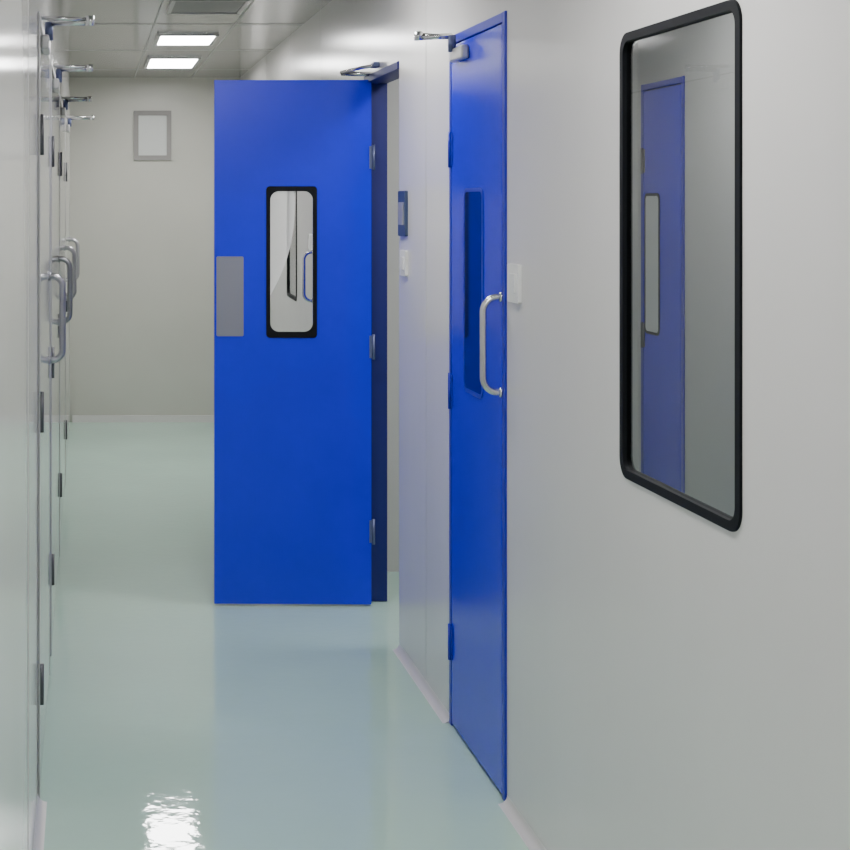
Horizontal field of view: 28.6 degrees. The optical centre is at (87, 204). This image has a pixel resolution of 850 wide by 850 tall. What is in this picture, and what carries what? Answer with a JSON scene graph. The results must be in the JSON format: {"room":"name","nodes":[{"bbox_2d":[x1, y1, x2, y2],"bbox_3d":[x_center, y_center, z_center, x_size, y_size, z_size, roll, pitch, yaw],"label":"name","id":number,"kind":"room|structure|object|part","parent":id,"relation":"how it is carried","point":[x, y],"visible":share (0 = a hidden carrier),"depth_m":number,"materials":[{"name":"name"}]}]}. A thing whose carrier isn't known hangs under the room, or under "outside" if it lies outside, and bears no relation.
{"room":"cleanroom corridor","nodes":[
{"label":"cleanroom corridor","id":0,"kind":"room"},
{"bbox_2d":[0,0,69,849],"bbox_3d":[-0.185,0.330,4.400,0.100,2.540,14.800,0,0,0],"label":"wall","id":1,"kind":"structure","parent":0,"point":[13,13],"depth_m":3.11,"materials":[{"name":"white paint"}]},
{"bbox_2d":[28,0,28,849],"bbox_3d":[-0.134,0.310,2.452,0.001,2.500,2.304,0,0,0],"label":"trim","id":2,"kind":"structure","parent":1,"relation":"attached to","point":[28,0],"depth_m":3.60,"materials":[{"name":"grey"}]},
{"bbox_2d":[33,794,46,849],"bbox_3d":[-0.122,1.587,0.645,0.025,0.025,7.290,0,0,0],"label":"baseboard","id":3,"kind":"structure","parent":1,"relation":"attached to","point":[40,819],"depth_m":4.11,"materials":[{"name":"grey"}]},
{"bbox_2d":[40,666,40,704],"bbox_3d":[-0.129,1.296,4.328,0.003,0.100,0.044,0,0,0],"label":"hinge leaf","id":4,"kind":"object","parent":1,"relation":"attached to","point":[40,666],"visible":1,"depth_m":4.31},
{"bbox_2d":[40,394,40,431],"bbox_3d":[-0.129,0.560,4.328,0.003,0.100,0.044,0,0,0],"label":"hinge leaf","id":5,"kind":"object","parent":1,"relation":"attached to","point":[40,394],"visible":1,"depth_m":4.31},
{"bbox_2d":[40,116,40,152],"bbox_3d":[-0.129,-0.190,4.328,0.003,0.100,0.044,0,0,0],"label":"hinge leaf","id":6,"kind":"object","parent":1,"relation":"attached to","point":[40,116],"visible":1,"depth_m":4.31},
{"bbox_2d":[38,12,49,797],"bbox_3d":[-0.132,0.539,4.880,0.006,2.118,1.158,0,0,0],"label":"frame","id":7,"kind":"object","parent":1,"relation":"attached to","point":[40,24],"visible":0.62,"depth_m":4.30,"materials":[{"name":"silver metal"}]},
{"bbox_2d":[40,663,43,704],"bbox_3d":[-0.125,1.296,4.328,0.012,0.110,0.012,0,0,0],"label":"hinge","id":8,"kind":"object","parent":7,"relation":"attached to","point":[41,664],"depth_m":4.32,"materials":[{"name":"grey metal"}]},
{"bbox_2d":[40,391,43,432],"bbox_3d":[-0.125,0.560,4.328,0.012,0.110,0.012,0,0,0],"label":"hinge","id":9,"kind":"object","parent":7,"relation":"attached to","point":[42,393],"depth_m":4.32,"materials":[{"name":"grey metal"}]},
{"bbox_2d":[40,114,43,154],"bbox_3d":[-0.125,-0.190,4.328,0.012,0.110,0.012,0,0,0],"label":"hinge","id":10,"kind":"object","parent":7,"relation":"attached to","point":[42,115],"depth_m":4.32,"materials":[{"name":"grey metal"}]},
{"bbox_2d":[52,72,55,637],"bbox_3d":[-0.131,0.550,6.070,0.002,2.076,0.756,0,0,0],"label":"leaf","id":11,"kind":"object","parent":1,"relation":"attached to","point":[53,92],"visible":0.74,"depth_m":6.21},
{"bbox_2d":[53,68,85,92],"bbox_3d":[-0.061,-0.473,6.030,0.137,0.087,0.200,0,0,0],"label":"door closer","id":12,"kind":"object","parent":11,"relation":"attached to","point":[56,84],"depth_m":5.97,"materials":[{"name":"silver metal"}]},
{"bbox_2d":[56,69,61,82],"bbox_3d":[-0.109,-0.485,6.000,0.023,0.050,0.023,0,0,0],"label":"bracket","id":13,"kind":"object","parent":12,"relation":"attached to","point":[58,71],"depth_m":5.99,"materials":[{"name":"blue metal"}]},
{"bbox_2d":[53,64,86,67],"bbox_3d":[-0.061,-0.515,5.950,0.138,0.012,0.012,0,0,-17],"label":"door closer link","id":14,"kind":"object","parent":12,"relation":"attached to","point":[54,65],"visible":1,"depth_m":5.94,"materials":[{"name":"silver metal"}]},
{"bbox_3d":[-0.052,-0.508,5.985,0.118,0.018,0.018,0,0,15],"label":"closer arm","id":15,"kind":"part","parent":12,"relation":"part of","materials":[{"name":"silver metal"}]},
{"bbox_2d":[86,64,92,71],"bbox_3d":[0.005,-0.511,5.970,0.025,0.026,0.025,0,0,0],"label":"bracket","id":16,"kind":"object","parent":12,"relation":"attached to","point":[89,68],"depth_m":5.96,"materials":[{"name":"silver metal"}]},
{"bbox_2d":[50,58,59,655],"bbox_3d":[-0.132,0.539,6.480,0.006,2.118,1.638,0,0,0],"label":"frame","id":17,"kind":"object","parent":1,"relation":"attached to","point":[51,63],"visible":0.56,"depth_m":5.66,"materials":[{"name":"silver metal"}]},
{"bbox_2d":[52,554,54,584],"bbox_3d":[-0.125,1.296,5.688,0.012,0.110,0.012,0,0,0],"label":"hinge","id":18,"kind":"object","parent":17,"relation":"attached to","point":[53,555],"depth_m":5.68,"materials":[{"name":"grey metal"}]},
{"bbox_2d":[52,347,54,377],"bbox_3d":[-0.125,0.560,5.688,0.012,0.110,0.012,0,0,0],"label":"hinge","id":19,"kind":"object","parent":17,"relation":"attached to","point":[53,348],"depth_m":5.68,"materials":[{"name":"grey metal"}]},
{"bbox_2d":[52,136,54,166],"bbox_3d":[-0.125,-0.190,5.688,0.012,0.110,0.012,0,0,0],"label":"hinge","id":20,"kind":"object","parent":17,"relation":"attached to","point":[53,137],"depth_m":5.68,"materials":[{"name":"grey metal"}]},
{"bbox_2d":[60,102,62,540],"bbox_3d":[-0.131,0.550,7.830,0.002,2.076,0.836,0,0,0],"label":"leaf","id":21,"kind":"object","parent":1,"relation":"attached to","point":[61,117],"visible":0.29,"depth_m":7.85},
{"bbox_2d":[61,99,86,117],"bbox_3d":[-0.061,-0.473,7.780,0.137,0.087,0.200,0,0,0],"label":"door closer","id":22,"kind":"object","parent":21,"relation":"attached to","point":[63,109],"depth_m":7.72,"materials":[{"name":"silver metal"}]},
{"bbox_2d":[63,100,67,109],"bbox_3d":[-0.109,-0.485,7.750,0.023,0.050,0.023,0,0,0],"label":"bracket","id":23,"kind":"object","parent":22,"relation":"attached to","point":[65,103],"depth_m":7.74,"materials":[{"name":"blue metal"}]},
{"bbox_2d":[61,96,86,98],"bbox_3d":[-0.061,-0.515,7.700,0.138,0.012,0.012,0,0,-17],"label":"door closer link","id":24,"kind":"object","parent":22,"relation":"attached to","point":[62,97],"visible":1,"depth_m":7.69,"materials":[{"name":"silver metal"}]},
{"bbox_3d":[-0.052,-0.508,7.735,0.118,0.018,0.018,0,0,15],"label":"closer arm","id":25,"kind":"part","parent":22,"relation":"part of","materials":[{"name":"silver metal"}]},
{"bbox_2d":[86,96,91,101],"bbox_3d":[0.005,-0.511,7.720,0.025,0.026,0.025,0,0,0],"label":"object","id":26,"kind":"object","parent":22,"relation":"attached to","point":[89,98],"depth_m":7.71,"materials":[{"name":"silver metal"}]},
{"bbox_2d":[66,132,67,466],"bbox_3d":[-0.131,0.550,9.740,0.002,2.076,1.016,0,0,0],"label":"leaf","id":27,"kind":"object","parent":1,"relation":"attached to","point":[66,132],"visible":0.69,"depth_m":9.67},
{"bbox_2d":[66,118,89,132],"bbox_3d":[-0.051,-0.473,9.430,0.157,0.087,0.200,0,0,0],"label":"door closer","id":28,"kind":"object","parent":27,"relation":"attached to","point":[67,125],"depth_m":9.37,"materials":[{"name":"silver metal"}]},
{"bbox_2d":[66,116,90,117],"bbox_3d":[-0.051,-0.515,9.350,0.157,0.012,0.012,0,0,-15],"label":"door closer link","id":29,"kind":"object","parent":28,"relation":"attached to","point":[66,116],"visible":0.96,"depth_m":9.34,"materials":[{"name":"silver metal"}]},
{"bbox_3d":[-0.042,-0.508,9.385,0.137,0.018,0.018,0,0,13],"label":"closer arm","id":30,"kind":"part","parent":28,"relation":"part of","materials":[{"name":"silver metal"}]},
{"bbox_2d":[65,117,69,482],"bbox_3d":[-0.132,0.539,10.250,0.006,2.118,2.098,0,0,0],"label":"frame","id":31,"kind":"object","parent":1,"relation":"attached to","point":[65,117],"visible":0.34,"depth_m":9.20,"materials":[{"name":"silver metal"}]},
{"bbox_2d":[63,118,76,503],"bbox_3d":[-0.097,0.550,8.670,0.070,2.076,0.836,0,0,0],"label":"leaf","id":32,"kind":"object","parent":1,"relation":"attached to","point":[63,118],"depth_m":8.85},
{"bbox_3d":[-0.096,0.379,8.900,0.068,0.308,0.026,0,0,0],"label":"handle","id":33,"kind":"part","parent":32,"relation":"part of","materials":[{"name":"silver metal"}]},
{"bbox_2d":[68,133,79,442],"bbox_3d":[-0.095,0.550,10.760,0.074,2.076,1.016,0,0,0],"label":"leaf","id":34,"kind":"object","parent":1,"relation":"attached to","point":[68,133],"depth_m":11.09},
{"bbox_3d":[-0.094,0.379,11.100,0.072,0.309,0.028,0,0,0],"label":"handle","id":35,"kind":"part","parent":34,"relation":"part of","materials":[{"name":"silver metal"}]},
{"bbox_2d":[70,78,239,421],"bbox_3d":[0.484,0.330,11.850,1.438,2.540,0.100,0,0,0],"label":"wall","id":36,"kind":"structure","parent":0,"point":[142,320],"depth_m":11.80,"materials":[{"name":"white paint"}]},
{"bbox_2d":[72,415,213,421],"bbox_3d":[0.487,1.575,11.790,1.205,0.050,0.020,0,0,0],"label":"baseboard","id":37,"kind":"structure","parent":36,"relation":"attached to","point":[75,418],"depth_m":11.78,"materials":[{"name":"grey"}]},
{"bbox_2d":[134,111,170,159],"bbox_3d":[0.475,-0.512,11.790,0.277,0.365,0.020,0,0,0],"label":"air vent","id":38,"kind":"object","parent":36,"relation":"in","point":[152,129],"visible":1,"depth_m":11.79,"materials":[{"name":"grey metal"}]},
{"bbox_2d":[59,0,331,77],"bbox_3d":[1.032,-0.990,4.450,2.935,0.100,14.900,0,0,0],"label":"ceiling","id":39,"kind":"structure","parent":0,"point":[115,45],"depth_m":8.82,"materials":[{"name":"silver metal"}]},
{"bbox_2d":[144,57,201,68],"bbox_3d":[0.550,-0.933,10.505,0.340,0.014,0.730,0,0,0],"label":"ceiling light","id":40,"kind":"object","parent":39,"relation":"in","point":[151,62],"depth_m":10.45,"materials":[{"name":"white plastic"}]},
{"bbox_2d":[153,33,218,45],"bbox_3d":[0.550,-0.933,9.030,0.340,0.014,0.540,0,0,0],"label":"ceiling light","id":41,"kind":"object","parent":39,"relation":"in","point":[162,39],"depth_m":9.00,"materials":[{"name":"white plastic"}]},
{"bbox_2d":[134,0,254,77],"bbox_3d":[0.492,-0.939,4.400,1.255,0.002,14.800,0,0,0],"label":"trim","id":42,"kind":"structure","parent":39,"relation":"attached to","point":[162,0],"depth_m":8.81,"materials":[{"name":"grey metal"}]},
{"bbox_2d":[166,0,250,13],"bbox_3d":[0.560,-0.933,7.515,0.360,0.014,0.510,0,0,0],"label":"ceiling vent","id":43,"kind":"object","parent":39,"relation":"in","point":[175,6],"depth_m":7.51,"materials":[{"name":"grey metal"}]},
{"bbox_2d":[40,422,528,849],"bbox_3d":[1.032,1.650,4.450,2.935,0.100,14.900,0,0,0],"label":"floor","id":44,"kind":"structure","parent":0,"point":[177,718],"depth_m":5.13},
{"bbox_2d":[40,27,65,784],"bbox_3d":[-0.103,0.550,4.880,0.058,2.076,1.096,0,0,0],"label":"leaf","id":45,"kind":"object","parent":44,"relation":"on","point":[44,59],"depth_m":4.89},
{"bbox_3d":[-0.102,0.379,5.360,0.056,0.304,0.022,0,0,0],"label":"handle","id":46,"kind":"part","parent":45,"relation":"part of","materials":[{"name":"silver metal"}]},
{"bbox_2d":[41,20,85,54],"bbox_3d":[-0.061,-0.473,4.500,0.137,0.087,0.200,0,0,0],"label":"door closer","id":47,"kind":"object","parent":45,"relation":"attached to","point":[45,40],"depth_m":4.45,"materials":[{"name":"silver metal"}]},
{"bbox_2d":[45,22,52,40],"bbox_3d":[-0.109,-0.485,4.470,0.023,0.050,0.023,0,0,0],"label":"bracket","id":48,"kind":"object","parent":47,"relation":"attached to","point":[48,26],"depth_m":4.46,"materials":[{"name":"blue metal"}]},
{"bbox_2d":[41,16,85,20],"bbox_3d":[-0.061,-0.515,4.420,0.138,0.012,0.012,0,0,-17],"label":"door closer link","id":49,"kind":"object","parent":47,"relation":"attached to","point":[60,18],"visible":1,"depth_m":4.41,"materials":[{"name":"silver metal"}]},
{"bbox_3d":[-0.052,-0.508,4.455,0.118,0.018,0.018,0,0,15],"label":"closer arm","id":50,"kind":"part","parent":47,"relation":"part of","materials":[{"name":"silver metal"}]},
{"bbox_2d":[85,16,93,25],"bbox_3d":[0.005,-0.511,4.440,0.025,0.026,0.025,0,0,0],"label":"bracket","id":51,"kind":"object","parent":47,"relation":"attached to","point":[89,19],"depth_m":4.43,"materials":[{"name":"silver metal"}]},
{"bbox_2d":[56,93,72,588],"bbox_3d":[-0.100,0.550,6.860,0.064,2.076,0.816,0,0,0],"label":"leaf","id":52,"kind":"object","parent":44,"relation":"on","point":[57,95],"depth_m":6.82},
{"bbox_3d":[-0.099,0.379,7.100,0.062,0.306,0.024,0,0,0],"label":"handle","id":53,"kind":"part","parent":52,"relation":"part of","materials":[{"name":"silver metal"}]},
{"bbox_2d":[371,62,379,67],"bbox_3d":[1.107,-0.540,6.175,0.023,0.020,0.070,0,0,0],"label":"bracket","id":54,"kind":"object","parent":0,"point":[374,64],"depth_m":6.14,"materials":[{"name":"silver metal"}]},
{"bbox_2d":[387,41,637,571],"bbox_3d":[1.802,0.330,7.030,1.197,2.540,0.100,0,0,0],"label":"wall partition","id":55,"kind":"structure","parent":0,"point":[392,87],"depth_m":6.98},
{"bbox_2d":[240,0,849,849],"bbox_3d":[1.161,0.330,4.400,0.083,2.540,14.800,0,0,0],"label":"wall","id":56,"kind":"structure","parent":0,"point":[677,679],"depth_m":3.38,"materials":[{"name":"white paint"}]},
{"bbox_2d":[214,80,374,603],"bbox_3d":[0.824,0.546,6.409,0.638,2.088,0.092,0,0,1],"label":"door leaf","id":57,"kind":"object","parent":56,"relation":"attached to","point":[294,345],"visible":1,"depth_m":6.38,"materials":[{"name":"blue paint"}]},
{"bbox_3d":[0.566,0.364,6.379,0.104,0.314,0.004,0,0,1],"label":"push plate","id":58,"kind":"part","parent":57,"relation":"part of","materials":[{"name":"grey metal"}]},
{"bbox_3d":[0.811,0.227,6.375,0.176,0.578,0.001,0,0,1],"label":"vision pane","id":59,"kind":"part","parent":57,"relation":"part of","materials":[{"name":"clear glass"}]},
{"bbox_3d":[0.811,0.227,6.375,0.202,0.604,0.008,0,0,1],"label":"vision frame","id":60,"kind":"part","parent":57,"relation":"part of","materials":[{"name":"black rubber"}]},
{"bbox_2d":[340,64,371,73],"bbox_3d":[1.054,-0.535,6.279,0.038,0.024,0.256,0,0,-24],"label":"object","id":61,"kind":"structure","parent":57,"relation":"attached to","point":[370,65],"depth_m":6.26,"materials":[{"name":"silver metal"}]},
{"bbox_2d":[341,72,369,75],"bbox_3d":[1.071,-0.522,6.375,0.126,0.023,0.018,0,0,23],"label":"closer arm","id":62,"kind":"structure","parent":61,"relation":"attached to","point":[349,73],"depth_m":6.37,"materials":[{"name":"silver metal"}]},
{"bbox_2d":[320,10,320,79],"bbox_3d":[1.120,0.310,5.851,0.001,2.500,8.503,0,0,0],"label":"trim","id":63,"kind":"structure","parent":56,"relation":"attached to","point":[320,10],"depth_m":7.70,"materials":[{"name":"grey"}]},
{"bbox_2d":[364,61,398,600],"bbox_3d":[1.161,0.539,6.120,0.091,2.117,0.718,0,0,0],"label":"frame","id":64,"kind":"object","parent":56,"relation":"attached to","point":[379,79],"visible":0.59,"depth_m":6.45,"materials":[{"name":"blue paint"}]},
{"bbox_2d":[398,191,407,235],"bbox_3d":[1.113,0.030,5.665,0.014,0.160,0.130,0,0,0],"label":"wall sign","id":65,"kind":"object","parent":56,"relation":"attached to","point":[402,195],"visible":1,"depth_m":5.63,"materials":[{"name":"blue"}]},
{"bbox_2d":[400,250,407,275],"bbox_3d":[1.113,0.205,5.650,0.014,0.090,0.100,0,0,0],"label":"light switch","id":66,"kind":"object","parent":56,"relation":"attached to","point":[403,253],"visible":1,"depth_m":5.62,"materials":[{"name":"white plastic"}]},
{"bbox_2d":[393,643,448,722],"bbox_3d":[1.107,1.587,5.348,0.025,0.025,0.819,0,0,0],"label":"baseboard","id":67,"kind":"structure","parent":56,"relation":"attached to","point":[427,691],"depth_m":5.30,"materials":[{"name":"grey"}]},
{"bbox_2d":[451,626,452,659],"bbox_3d":[1.113,1.340,4.909,0.003,0.100,0.044,0,0,0],"label":"hinge leaf","id":68,"kind":"object","parent":56,"relation":"attached to","point":[451,626],"visible":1,"depth_m":4.89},
{"bbox_2d":[451,375,452,407],"bbox_3d":[1.113,0.570,4.909,0.003,0.100,0.044,0,0,0],"label":"hinge leaf","id":69,"kind":"object","parent":56,"relation":"attached to","point":[451,375],"visible":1,"depth_m":4.89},
{"bbox_2d":[451,133,452,165],"bbox_3d":[1.113,-0.170,4.909,0.003,0.100,0.044,0,0,0],"label":"hinge leaf","id":70,"kind":"object","parent":56,"relation":"attached to","point":[451,133],"visible":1,"depth_m":4.89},
{"bbox_2d":[452,24,501,793],"bbox_3d":[1.107,0.550,4.604,0.102,2.076,0.602,0,0,0],"label":"leaf","id":71,"kind":"object","parent":56,"relation":"attached to","point":[477,78],"depth_m":4.55,"materials":[{"name":"blue paint"}]},
{"bbox_2d":[421,33,483,398],"bbox_3d":[1.057,0.017,4.679,0.119,1.067,0.339,0,0,0],"label":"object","id":72,"kind":"object","parent":71,"relation":"attached to","point":[459,53],"depth_m":4.64,"materials":[{"name":"blue paint"}]},
{"bbox_2d":[414,31,422,40],"bbox_3d":[1.000,-0.511,4.840,0.025,0.026,0.025,0,0,0],"label":"bracket","id":73,"kind":"object","parent":72,"relation":"attached to","point":[417,35],"depth_m":4.83,"materials":[{"name":"silver metal"}]},
{"bbox_3d":[1.047,-0.508,4.825,0.099,0.018,0.018,0,0,18],"label":"closer arm","id":74,"kind":"part","parent":72,"relation":"part of","materials":[{"name":"silver metal"}]},
{"bbox_2d":[448,35,455,51],"bbox_3d":[1.094,-0.485,4.810,0.023,0.050,0.023,0,0,0],"label":"bracket","id":75,"kind":"object","parent":72,"relation":"attached to","point":[452,38],"depth_m":4.80,"materials":[{"name":"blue metal"}]},
{"bbox_3d":[1.114,0.250,4.625,0.002,0.584,0.214,0,0,0],"label":"vision pane","id":76,"kind":"part","parent":72,"relation":"part of","materials":[{"name":"blue glass"}]},
{"bbox_3d":[1.114,0.250,4.625,0.004,0.600,0.230,0,0,0],"label":"vision frame","id":77,"kind":"part","parent":72,"relation":"part of","materials":[{"name":"blue paint"}]},
{"bbox_3d":[1.085,0.376,4.312,0.059,0.276,0.019,0,0,0],"label":"handle","id":78,"kind":"part","parent":71,"relation":"part of","materials":[{"name":"silver metal"}]},
{"bbox_2d":[449,11,506,800],"bbox_3d":[1.137,0.539,4.607,0.046,2.118,0.658,0,0,0],"label":"frame","id":79,"kind":"object","parent":56,"relation":"attached to","point":[501,18],"visible":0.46,"depth_m":4.29,"materials":[{"name":"blue paint"}]},
{"bbox_2d":[448,623,451,659],"bbox_3d":[1.110,1.340,4.909,0.012,0.110,0.012,0,0,0],"label":"hinge","id":80,"kind":"object","parent":79,"relation":"attached to","point":[449,624],"depth_m":4.90,"materials":[{"name":"blue paint"}]},
{"bbox_2d":[448,373,451,408],"bbox_3d":[1.110,0.570,4.909,0.012,0.110,0.012,0,0,0],"label":"hinge","id":81,"kind":"object","parent":79,"relation":"attached to","point":[449,374],"depth_m":4.90,"materials":[{"name":"blue paint"}]},
{"bbox_2d":[448,132,451,167],"bbox_3d":[1.110,-0.170,4.909,0.012,0.110,0.012,0,0,0],"label":"hinge","id":82,"kind":"object","parent":79,"relation":"attached to","point":[449,133],"depth_m":4.90,"materials":[{"name":"blue paint"}]},
{"bbox_2d":[507,264,521,303],"bbox_3d":[1.113,0.205,4.183,0.014,0.100,0.106,0,0,0],"label":"light switch","id":83,"kind":"object","parent":56,"relation":"attached to","point":[514,271],"visible":1,"depth_m":4.16,"materials":[{"name":"white plastic"}]},
{"bbox_2d":[498,795,545,849],"bbox_3d":[1.107,1.587,0.637,0.025,0.025,7.275,0,0,0],"label":"baseboard","id":84,"kind":"structure","parent":56,"relation":"attached to","point":[512,813],"depth_m":4.10,"materials":[{"name":"grey"}]},
{"bbox_2d":[619,0,741,531],"bbox_3d":[1.125,0.105,3.047,0.021,0.924,0.619,0,0,0],"label":"window","id":85,"kind":"structure","parent":56,"relation":"in","point":[730,523],"depth_m":3.19,"materials":[{"name":"black rubber"}]},
{"bbox_2d":[638,13,734,515],"bbox_3d":[2.450,0.330,2.040,0.100,2.540,10.080,0,0,0],"label":"wall","id":86,"kind":"structure","parent":0,"point":[703,52],"depth_m":6.20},
{"bbox_2d":[643,149,644,172],"bbox_3d":[2.393,-0.190,6.902,0.003,0.100,0.044,0,0,0],"label":"hinge leaf","id":87,"kind":"object","parent":86,"relation":"attached to","point":[643,149],"visible":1,"depth_m":6.89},
{"bbox_2d":[643,323,644,346],"bbox_3d":[2.393,0.560,6.902,0.003,0.100,0.044,0,0,0],"label":"hinge leaf","id":88,"kind":"object","parent":86,"relation":"attached to","point":[643,323],"visible":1,"depth_m":6.89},
{"bbox_2d":[644,84,680,490],"bbox_3d":[2.396,0.550,6.680,0.002,2.076,0.436,0,0,0],"label":"leaf","id":89,"kind":"object","parent":86,"relation":"attached to","point":[662,106],"visible":0.56,"depth_m":6.62,"materials":[{"name":"blue paint"}]},
{"bbox_2d":[644,193,659,335],"bbox_3d":[2.394,0.250,6.790,0.004,0.600,0.180,0,0,0],"label":"window","id":90,"kind":"structure","parent":89,"relation":"attached to","point":[646,194],"depth_m":6.78,"materials":[{"name":"clear glass"}]},
{"bbox_3d":[2.394,0.250,6.790,0.002,0.584,0.164,0,0,0],"label":"vision pane","id":91,"kind":"part","parent":90,"relation":"part of","materials":[{"name":"glass"}]},
{"bbox_2d":[644,83,680,91],"bbox_3d":[2.398,0.551,6.680,0.001,2.086,0.444,0,0,0],"label":"gap shadow","id":92,"kind":"object","parent":86,"relation":"attached to","point":[680,83],"visible":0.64,"depth_m":6.66,"materials":[{"name":"black rubber"}]},
{"bbox_2d":[641,76,684,492],"bbox_3d":[2.397,0.539,6.680,0.006,2.118,0.498,0,0,0],"label":"frame","id":93,"kind":"object","parent":86,"relation":"attached to","point":[678,80],"visible":0.76,"depth_m":6.45,"materials":[{"name":"blue paint"}]},
{"bbox_2d":[641,322,643,347],"bbox_3d":[2.390,0.560,6.902,0.012,0.110,0.012,0,0,0],"label":"hinge","id":94,"kind":"object","parent":93,"relation":"attached to","point":[641,322],"depth_m":6.90,"materials":[{"name":"grey"}]},
{"bbox_2d":[641,148,643,173],"bbox_3d":[2.390,-0.190,6.902,0.012,0.110,0.012,0,0,0],"label":"hinge","id":95,"kind":"object","parent":93,"relation":"attached to","point":[641,148],"depth_m":6.90,"materials":[{"name":"grey metal"}]}
]}

